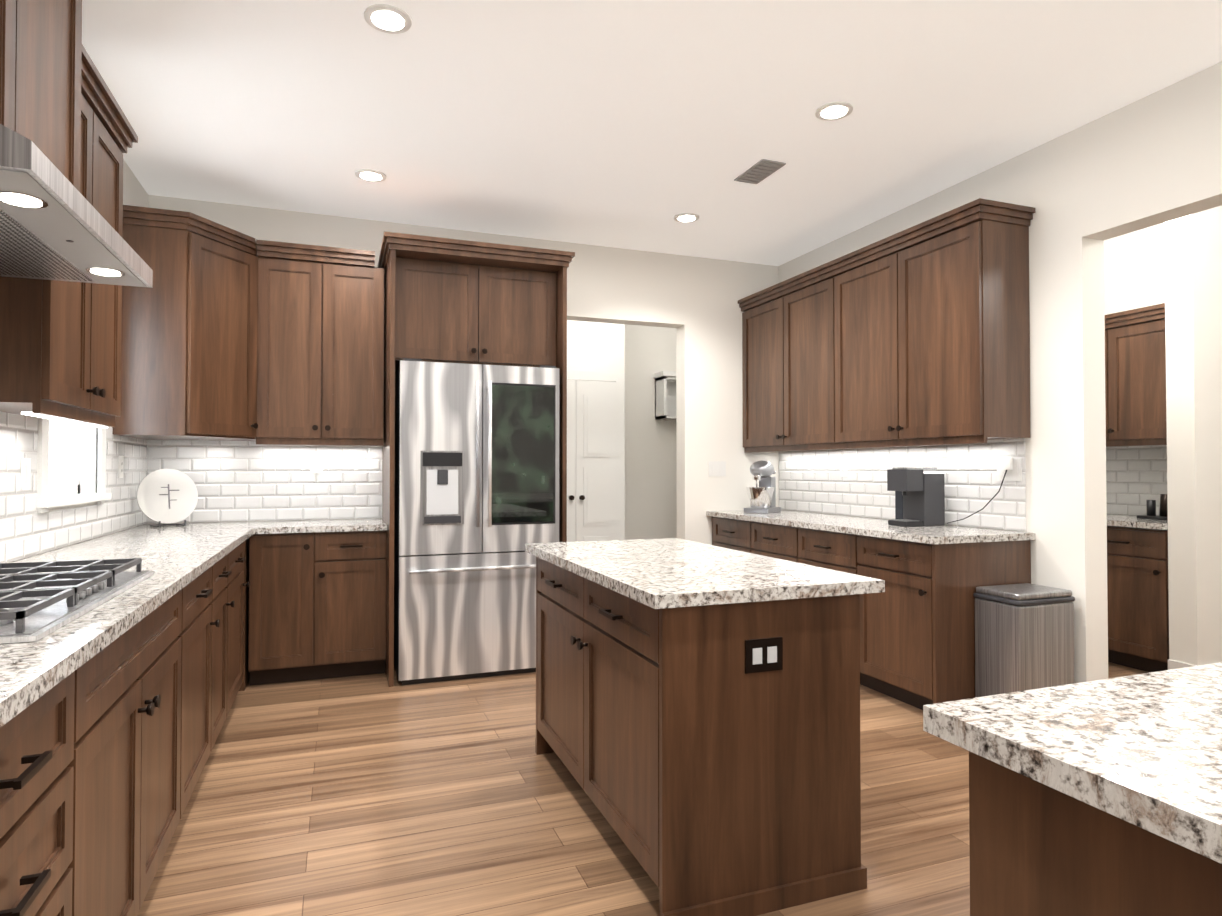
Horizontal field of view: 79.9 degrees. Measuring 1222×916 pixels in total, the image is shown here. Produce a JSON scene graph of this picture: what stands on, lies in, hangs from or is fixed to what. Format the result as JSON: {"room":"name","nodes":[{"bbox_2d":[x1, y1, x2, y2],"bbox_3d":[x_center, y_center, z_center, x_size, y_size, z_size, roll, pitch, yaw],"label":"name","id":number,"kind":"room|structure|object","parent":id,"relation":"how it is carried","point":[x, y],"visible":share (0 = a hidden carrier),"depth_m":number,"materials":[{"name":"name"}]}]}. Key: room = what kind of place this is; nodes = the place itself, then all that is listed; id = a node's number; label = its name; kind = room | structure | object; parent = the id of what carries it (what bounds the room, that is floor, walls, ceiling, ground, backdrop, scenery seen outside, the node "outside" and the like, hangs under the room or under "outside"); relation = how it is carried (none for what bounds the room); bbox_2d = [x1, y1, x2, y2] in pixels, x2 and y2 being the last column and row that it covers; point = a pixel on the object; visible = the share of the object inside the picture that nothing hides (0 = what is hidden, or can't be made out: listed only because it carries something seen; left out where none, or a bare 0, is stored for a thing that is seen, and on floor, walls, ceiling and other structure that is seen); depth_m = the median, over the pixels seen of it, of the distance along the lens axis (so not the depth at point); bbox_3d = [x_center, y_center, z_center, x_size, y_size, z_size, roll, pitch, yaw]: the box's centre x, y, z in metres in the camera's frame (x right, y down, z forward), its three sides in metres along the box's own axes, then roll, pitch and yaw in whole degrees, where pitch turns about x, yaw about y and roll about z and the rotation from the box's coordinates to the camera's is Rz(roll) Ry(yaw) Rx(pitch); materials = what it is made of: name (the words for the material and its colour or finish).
{"room":"kitchen","nodes":[
{"label":"kitchen","id":0,"kind":"room"},
{"bbox_2d":[8,159,147,562],"bbox_3d":[-1.625,-0.196,1.031,0.150,2.900,7.430,0,-1,-20],"label":"wall","id":1,"kind":"structure","parent":0,"point":[135,193],"depth_m":4.00,"materials":[{"name":"white paint"}]},
{"bbox_2d":[0,0,81,191],"bbox_3d":[-1.413,-0.873,1.259,0.393,1.490,1.970,0,-1,-20],"label":"upper cabinet","id":2,"kind":"object","parent":1,"relation":"attached to","point":[40,68],"visible":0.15,"depth_m":1.96,"materials":[{"name":"brown wood"}]},
{"bbox_2d":[0,44,137,427],"bbox_3d":[-1.923,-0.716,2.516,0.317,1.185,0.810,0,-1,-20],"label":"upper cabinet","id":3,"kind":"object","parent":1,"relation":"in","point":[60,350],"depth_m":2.46,"materials":[{"name":"brown wood"}]},
{"bbox_2d":[36,418,111,512],"bbox_3d":[-2.395,-0.434,3.165,0.194,1.300,0.840,0,-1,-20],"label":"window","id":4,"kind":"structure","parent":1,"relation":"in","point":[66,474],"depth_m":3.42,"materials":[{"name":"white"}]},
{"bbox_2d":[0,412,151,562],"bbox_3d":[-1.944,-0.086,2.111,0.008,0.888,4.880,0,-1,-20],"label":"wall tile","id":5,"kind":"structure","parent":1,"relation":"attached to","point":[25,532],"depth_m":2.91,"materials":[{"name":"white tile"}]},
{"bbox_2d":[21,458,30,489],"bbox_3d":[-2.149,0.059,2.683,0.008,0.118,0.075,0,-1,-20],"label":"light switch","id":6,"kind":"object","parent":5,"relation":"attached to","point":[25,473],"visible":1,"depth_m":2.67,"materials":[{"name":"white plastic"}]},
{"bbox_2d":[118,456,123,477],"bbox_3d":[-2.586,0.047,3.855,0.008,0.118,0.075,0,-1,-20],"label":"outlet","id":7,"kind":"object","parent":5,"relation":"attached to","point":[120,465],"visible":1,"depth_m":3.84,"materials":[{"name":"white plastic"}]},
{"bbox_2d":[0,124,152,287],"bbox_3d":[-1.507,-0.695,1.723,0.542,0.335,0.954,0,-1,-20],"label":"range hood","id":8,"kind":"object","parent":1,"relation":"attached to","point":[55,225],"visible":1,"depth_m":1.74,"materials":[{"name":"metal"}]},
{"bbox_2d":[112,205,257,440],"bbox_3d":[-2.363,-0.698,4.162,0.644,1.170,0.757,0,-1,-20],"label":"upper cabinet","id":9,"kind":"object","parent":1,"relation":"attached to","point":[189,349],"visible":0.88,"depth_m":3.86,"materials":[{"name":"brown wood"}]},
{"bbox_2d":[146,195,778,544],"bbox_3d":[-0.672,-0.131,5.271,4.600,2.900,0.150,0,-1,-20],"label":"wall","id":10,"kind":"structure","parent":0,"point":[693,300],"depth_m":5.67,"materials":[{"name":"white paint"}]},
{"bbox_2d":[148,440,381,522],"bbox_3d":[-2.148,0.128,4.632,1.330,0.538,0.008,0,-1,-20],"label":"wall tile","id":11,"kind":"structure","parent":10,"relation":"attached to","point":[233,481],"depth_m":4.63,"materials":[{"name":"white tile"}]},
{"bbox_2d":[256,239,383,445],"bbox_3d":[-1.805,-0.676,4.569,0.722,1.198,0.377,0,-1,-20],"label":"upper cabinet","id":12,"kind":"object","parent":10,"relation":"attached to","point":[320,345],"visible":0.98,"depth_m":4.42,"materials":[{"name":"brown wood"}]},
{"bbox_2d":[709,461,725,475],"bbox_3d":[0.836,0.086,5.745,0.150,0.118,0.008,0,-1,-20],"label":"light switch","id":13,"kind":"object","parent":10,"relation":"attached to","point":[717,468],"visible":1,"depth_m":5.75,"materials":[{"name":"white plastic"}]},
{"bbox_2d":[567,320,626,539],"bbox_3d":[-0.530,-0.110,6.679,1.350,2.900,0.150,0,-1,-20],"label":"wall","id":14,"kind":"structure","parent":0,"point":[591,346],"depth_m":6.77,"materials":[{"name":"white paint"}]},
{"bbox_2d":[567,380,615,541],"bbox_3d":[-0.316,0.310,6.628,0.780,2.040,0.080,0,-1,-20],"label":"closet door","id":15,"kind":"structure","parent":14,"relation":"in","point":[591,460],"depth_m":6.68,"materials":[{"name":"white wood"}]},
{"bbox_2d":[567,370,624,539],"bbox_3d":[-0.327,0.270,6.657,0.960,2.140,0.020,0,-1,-20],"label":"trim","id":16,"kind":"structure","parent":14,"relation":"attached to","point":[618,378],"depth_m":6.80,"materials":[{"name":"white wood"}]},
{"bbox_2d":[137,662,1149,915],"bbox_3d":[1.159,1.319,3.632,8.300,0.050,10.800,0,-1,-20],"label":"floor","id":17,"kind":"structure","parent":0,"point":[373,794],"depth_m":2.60,"materials":[{"name":"brown wood"}]},
{"bbox_2d":[0,658,95,915],"bbox_3d":[-1.209,0.816,1.006,0.612,0.875,0.728,0,-1,-20],"label":"base cabinet","id":18,"kind":"object","parent":17,"relation":"on","point":[48,755],"depth_m":1.30,"materials":[{"name":"brown wood"}]},
{"bbox_2d":[96,586,191,915],"bbox_3d":[-1.503,0.828,1.795,0.612,0.875,1.084,0,-1,-20],"label":"base cabinet","id":19,"kind":"object","parent":17,"relation":"on","point":[114,711],"depth_m":1.87,"materials":[{"name":"brown wood"}]},
{"bbox_2d":[0,522,259,729],"bbox_3d":[-1.640,0.379,2.205,0.642,0.035,4.896,0,-1,-20],"label":"countertop","id":20,"kind":"structure","parent":19,"relation":"on","point":[178,555],"depth_m":1.90,"materials":[{"name":"white stone"}]},
{"bbox_2d":[0,558,154,643],"bbox_3d":[-1.493,0.327,1.745,0.502,0.054,0.950,0,-1,-20],"label":"cooktop","id":21,"kind":"object","parent":20,"relation":"in","point":[36,604],"visible":1,"depth_m":1.76,"materials":[{"name":"metal"}]},
{"bbox_2d":[137,469,197,526],"bbox_3d":[-2.537,0.225,4.182,0.278,0.330,0.191,0,-1,-20],"label":"plate","id":22,"kind":"object","parent":20,"relation":"on","point":[166,496],"visible":1,"depth_m":4.17,"materials":[{"name":"white ceramic"}]},
{"bbox_2d":[192,562,219,792],"bbox_3d":[-1.775,0.839,2.523,0.612,0.875,0.728,0,-1,-20],"label":"base cabinet","id":23,"kind":"object","parent":17,"relation":"on","point":[206,588],"depth_m":2.81,"materials":[{"name":"brown wood"}]},
{"bbox_2d":[220,554,231,730],"bbox_3d":[-1.957,0.847,3.011,0.612,0.875,0.568,0,-1,-20],"label":"base cabinet","id":24,"kind":"object","parent":17,"relation":"on","point":[225,563],"depth_m":3.27,"materials":[{"name":"brown wood"}]},
{"bbox_2d":[232,546,243,703],"bbox_3d":[-2.126,0.854,3.465,0.612,0.875,0.658,0,-1,-20],"label":"base cabinet","id":25,"kind":"object","parent":17,"relation":"on","point":[238,554],"depth_m":3.72,"materials":[{"name":"brown wood"}]},
{"bbox_2d":[244,530,263,690],"bbox_3d":[-2.243,0.860,3.872,0.677,0.875,0.303,0,-1,-20],"label":"base cabinet","id":26,"kind":"object","parent":17,"relation":"on","point":[254,548],"depth_m":4.11,"materials":[{"name":"brown wood"}]},
{"bbox_2d":[264,534,327,683],"bbox_3d":[-1.937,0.868,4.413,0.406,0.875,0.534,0,-1,-20],"label":"base cabinet","id":27,"kind":"object","parent":17,"relation":"on","point":[295,565],"depth_m":4.19,"materials":[{"name":"brown wood"}]},
{"bbox_2d":[256,518,386,533],"bbox_3d":[-1.761,0.414,4.470,0.714,0.035,0.566,0,-1,-20],"label":"countertop","id":28,"kind":"structure","parent":27,"relation":"on","point":[338,526],"depth_m":4.27,"materials":[{"name":"white stone"}]},
{"bbox_2d":[328,530,386,677],"bbox_3d":[-1.648,0.870,4.520,0.463,0.875,0.534,0,-1,-20],"label":"base cabinet","id":29,"kind":"object","parent":17,"relation":"on","point":[357,561],"depth_m":4.31,"materials":[{"name":"brown wood"}]},
{"bbox_2d":[377,231,574,686],"bbox_3d":[-0.892,0.017,4.683,1.134,2.585,0.787,0,-1,-20],"label":"surround","id":30,"kind":"object","parent":17,"relation":"on","point":[447,300],"visible":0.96,"depth_m":4.46,"materials":[{"name":"brown wood"}]},
{"bbox_2d":[394,358,558,684],"bbox_3d":[-0.882,0.372,4.648,0.947,1.875,0.796,0,-1,-20],"label":"fridge","id":31,"kind":"object","parent":17,"relation":"on","point":[476,495],"visible":0.9,"depth_m":4.30,"materials":[{"name":"grey metal"}]},
{"bbox_2d":[525,550,866,915],"bbox_3d":[0.195,0.842,2.676,0.693,0.875,1.355,0,-1,-20],"label":"kitchen island","id":32,"kind":"object","parent":17,"relation":"on","point":[711,777],"depth_m":2.09,"materials":[{"name":"brown wood"}]},
{"bbox_2d":[525,538,884,609],"bbox_3d":[0.214,0.387,2.688,0.740,0.035,1.416,0,-1,-20],"label":"island countertop","id":33,"kind":"structure","parent":32,"relation":"on","point":[670,573],"depth_m":2.30,"materials":[{"name":"white stone"}]},
{"bbox_2d":[745,637,782,673],"bbox_3d":[0.431,0.554,2.054,0.120,0.092,0.008,0,-1,-20],"label":"outlet","id":34,"kind":"object","parent":32,"relation":"attached to","point":[764,655],"visible":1,"depth_m":2.05,"materials":[{"name":"black plastic"}]},
{"bbox_2d":[712,518,745,551],"bbox_3d":[1.174,0.885,5.536,0.632,0.875,0.609,0,-1,-20],"label":"base cabinet","id":35,"kind":"object","parent":17,"relation":"on","point":[729,533],"depth_m":5.43,"materials":[{"name":"brown wood"}]},
{"bbox_2d":[746,522,793,561],"bbox_3d":[1.378,0.877,4.988,0.632,0.875,0.560,0,-1,-20],"label":"base cabinet","id":36,"kind":"object","parent":17,"relation":"on","point":[764,539],"depth_m":4.91,"materials":[{"name":"brown wood"}]},
{"bbox_2d":[794,526,853,573],"bbox_3d":[1.585,0.869,4.434,0.632,0.875,0.623,0,-1,-20],"label":"base cabinet","id":37,"kind":"object","parent":17,"relation":"on","point":[819,548],"depth_m":4.36,"materials":[{"name":"brown wood"}]},
{"bbox_2d":[854,534,1030,709],"bbox_3d":[1.773,0.861,3.931,0.632,0.875,0.579,0,-1,-20],"label":"base cabinet","id":38,"kind":"object","parent":17,"relation":"on","point":[917,633],"depth_m":3.69,"materials":[{"name":"brown wood"}]},
{"bbox_2d":[706,510,1034,545],"bbox_3d":[1.463,0.418,4.732,0.665,0.035,2.332,0,-1,-20],"label":"countertop","id":39,"kind":"structure","parent":38,"relation":"on","point":[837,524],"depth_m":4.11,"materials":[{"name":"white stone"}]},
{"bbox_2d":[744,460,780,512],"bbox_3d":[1.153,0.215,5.552,0.329,0.393,0.309,0,-1,-20],"label":"stand mixer","id":40,"kind":"object","parent":39,"relation":"on","point":[762,497],"visible":1,"depth_m":5.45,"materials":[{"name":"silver metal"}]},
{"bbox_2d":[887,467,944,526],"bbox_3d":[1.766,0.223,4.294,0.270,0.338,0.235,0,-1,-20],"label":"coffee maker","id":41,"kind":"object","parent":39,"relation":"on","point":[919,498],"visible":1,"depth_m":4.21,"materials":[{"name":"grey plastic"}]},
{"bbox_2d":[973,583,1074,697],"bbox_3d":[2.023,0.965,3.553,0.368,0.655,0.299,0,-1,-20],"label":"trash can","id":42,"kind":"object","parent":17,"relation":"on","point":[1024,636],"visible":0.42,"depth_m":3.47,"materials":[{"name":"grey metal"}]},
{"bbox_2d":[969,754,1221,915],"bbox_3d":[1.766,0.807,0.423,2.009,0.875,1.948,0,-1,-20],"label":"base cabinet","id":43,"kind":"object","parent":17,"relation":"on","point":[1034,851],"depth_m":0.86,"materials":[{"name":"brown wood"}]},
{"bbox_2d":[923,662,1221,869],"bbox_3d":[1.773,0.352,0.427,2.100,0.035,2.038,0,-1,-20],"label":"countertop","id":44,"kind":"structure","parent":43,"relation":"on","point":[1143,752],"depth_m":0.89,"materials":[{"name":"white stone"}]},
{"bbox_2d":[1107,526,1168,672],"bbox_3d":[3.433,0.872,4.656,0.614,0.875,0.601,0,-1,-20],"label":"base cabinet","id":45,"kind":"object","parent":17,"relation":"on","point":[1137,594],"depth_m":4.44,"materials":[{"name":"brown wood"}]},
{"bbox_2d":[1107,514,1167,529],"bbox_3d":[3.151,0.418,5.379,0.647,0.035,2.144,0,-1,-20],"label":"countertop","id":46,"kind":"structure","parent":45,"relation":"on","point":[1112,519],"depth_m":4.47,"materials":[{"name":"white stone"}]},
{"bbox_2d":[627,325,676,539],"bbox_3d":[0.268,-0.094,7.671,1.140,2.900,0.150,0,-1,-20],"label":"wall","id":47,"kind":"structure","parent":0,"point":[639,356],"depth_m":7.64,"materials":[{"name":"white paint"}]},
{"bbox_2d":[653,371,675,419],"bbox_3d":[0.685,-0.645,7.619,0.418,0.480,0.250,0,-1,-20],"label":"shelf","id":48,"kind":"object","parent":47,"relation":"attached to","point":[665,395],"visible":0.5,"depth_m":7.59,"materials":[{"name":"white"}]},
{"bbox_2d":[82,0,1221,265],"bbox_3d":[1.159,-1.631,3.677,8.300,0.050,10.800,0,-1,-20],"label":"ceiling","id":49,"kind":"structure","parent":0,"point":[632,124],"depth_m":3.29,"materials":[{"name":"white paint"}]},
{"bbox_2d":[355,169,386,181],"bbox_3d":[-1.357,-1.594,4.125,0.170,0.010,0.170,0,-1,-20],"label":"recessed light","id":50,"kind":"object","parent":49,"relation":"in","point":[370,175],"visible":1,"depth_m":4.11,"materials":[{"name":"white plastic"}]},
{"bbox_2d":[364,4,411,33],"bbox_3d":[-0.822,-1.616,2.692,0.170,0.010,0.170,0,-1,-20],"label":"recessed light","id":51,"kind":"object","parent":49,"relation":"in","point":[387,18],"visible":1,"depth_m":2.68,"materials":[{"name":"white plastic"}]},
{"bbox_2d":[674,213,698,222],"bbox_3d":[0.498,-1.583,4.817,0.170,0.010,0.170,0,-1,-20],"label":"recessed light","id":52,"kind":"object","parent":49,"relation":"in","point":[687,217],"visible":1,"depth_m":4.80,"materials":[{"name":"white plastic"}]},
{"bbox_2d":[734,159,785,183],"bbox_3d":[0.828,-1.593,4.076,0.150,0.012,0.300,0,-1,-20],"label":"ceiling vent","id":53,"kind":"object","parent":49,"relation":"in","point":[759,171],"visible":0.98,"depth_m":4.05,"materials":[{"name":"grey metal"}]},
{"bbox_2d":[815,101,852,120],"bbox_3d":[1.033,-1.605,3.384,0.170,0.010,0.170,0,-1,-20],"label":"recessed light","id":54,"kind":"object","parent":49,"relation":"in","point":[833,111],"visible":1,"depth_m":3.37,"materials":[{"name":"white"}]},
{"bbox_2d":[778,61,1221,682],"bbox_3d":[2.711,-0.173,2.568,0.150,2.900,7.280,0,-1,-20],"label":"wall","id":55,"kind":"structure","parent":0,"point":[1088,189],"depth_m":3.55,"materials":[{"name":"white paint"}]},
{"bbox_2d":[738,198,1034,452],"bbox_3d":[1.599,-0.666,4.788,0.377,1.215,2.352,0,-1,-20],"label":"upper cabinet","id":56,"kind":"object","parent":55,"relation":"attached to","point":[917,335],"visible":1,"depth_m":4.17,"materials":[{"name":"brown wood"}]},
{"bbox_2d":[779,438,1025,531],"bbox_3d":[1.765,0.142,4.875,0.008,0.518,2.272,0,-1,-20],"label":"wall tile","id":57,"kind":"structure","parent":55,"relation":"attached to","point":[809,480],"depth_m":4.64,"materials":[{"name":"white tile"}]},
{"bbox_2d":[840,460,847,476],"bbox_3d":[1.647,0.072,5.167,0.008,0.118,0.075,0,-1,-20],"label":"outlet","id":58,"kind":"object","parent":57,"relation":"attached to","point":[843,468],"visible":1,"depth_m":5.16,"materials":[{"name":"white plastic"}]},
{"bbox_2d":[997,458,1021,480],"bbox_3d":[2.122,0.063,3.893,0.008,0.118,0.150,0,-1,-20],"label":"outlet","id":59,"kind":"object","parent":57,"relation":"attached to","point":[1015,474],"visible":0.79,"depth_m":3.87,"materials":[{"name":"white plastic"}]},
{"bbox_2d":[947,457,1012,523],"bbox_3d":[2.020,0.186,4.014,0.093,0.373,0.363,0,-1,-20],"label":"power cord","id":60,"kind":"object","parent":59,"relation":"attached to","point":[1006,463],"visible":0.98,"depth_m":3.90,"materials":[{"name":"white plastic"}]},
{"bbox_2d":[1104,224,1159,514],"bbox_3d":[3.471,-0.126,5.637,0.180,2.900,2.700,0,-1,-20],"label":"wall","id":61,"kind":"structure","parent":0,"point":[1131,260],"depth_m":5.07,"materials":[{"name":"white paint"}]},
{"bbox_2d":[1105,311,1166,446],"bbox_3d":[3.470,-0.500,4.975,0.337,0.790,1.134,0,-1,-20],"label":"upper cabinet","id":62,"kind":"object","parent":61,"relation":"attached to","point":[1135,373],"depth_m":4.72,"materials":[{"name":"brown wood"}]},
{"bbox_2d":[1106,445,1166,514],"bbox_3d":[3.454,0.151,5.497,0.008,0.498,2.144,0,-1,-20],"label":"wall tile","id":63,"kind":"structure","parent":61,"relation":"attached to","point":[1136,477],"depth_m":5.04,"materials":[{"name":"white tile"}]},
{"bbox_2d":[1160,205,1221,665],"bbox_3d":[3.556,-0.146,4.308,0.590,2.900,0.150,0,-1,-20],"label":"wall","id":64,"kind":"structure","parent":0,"point":[1175,266],"depth_m":4.19,"materials":[{"name":"white paint"}]},
{"bbox_2d":[1168,659,1195,669],"bbox_3d":[2.727,1.228,3.578,5.000,0.130,9.200,0,-1,-20],"label":"baseboard","id":65,"kind":"structure","parent":64,"relation":"attached to","point":[1172,664],"depth_m":4.21,"materials":[{"name":"white wood"}]}
]}

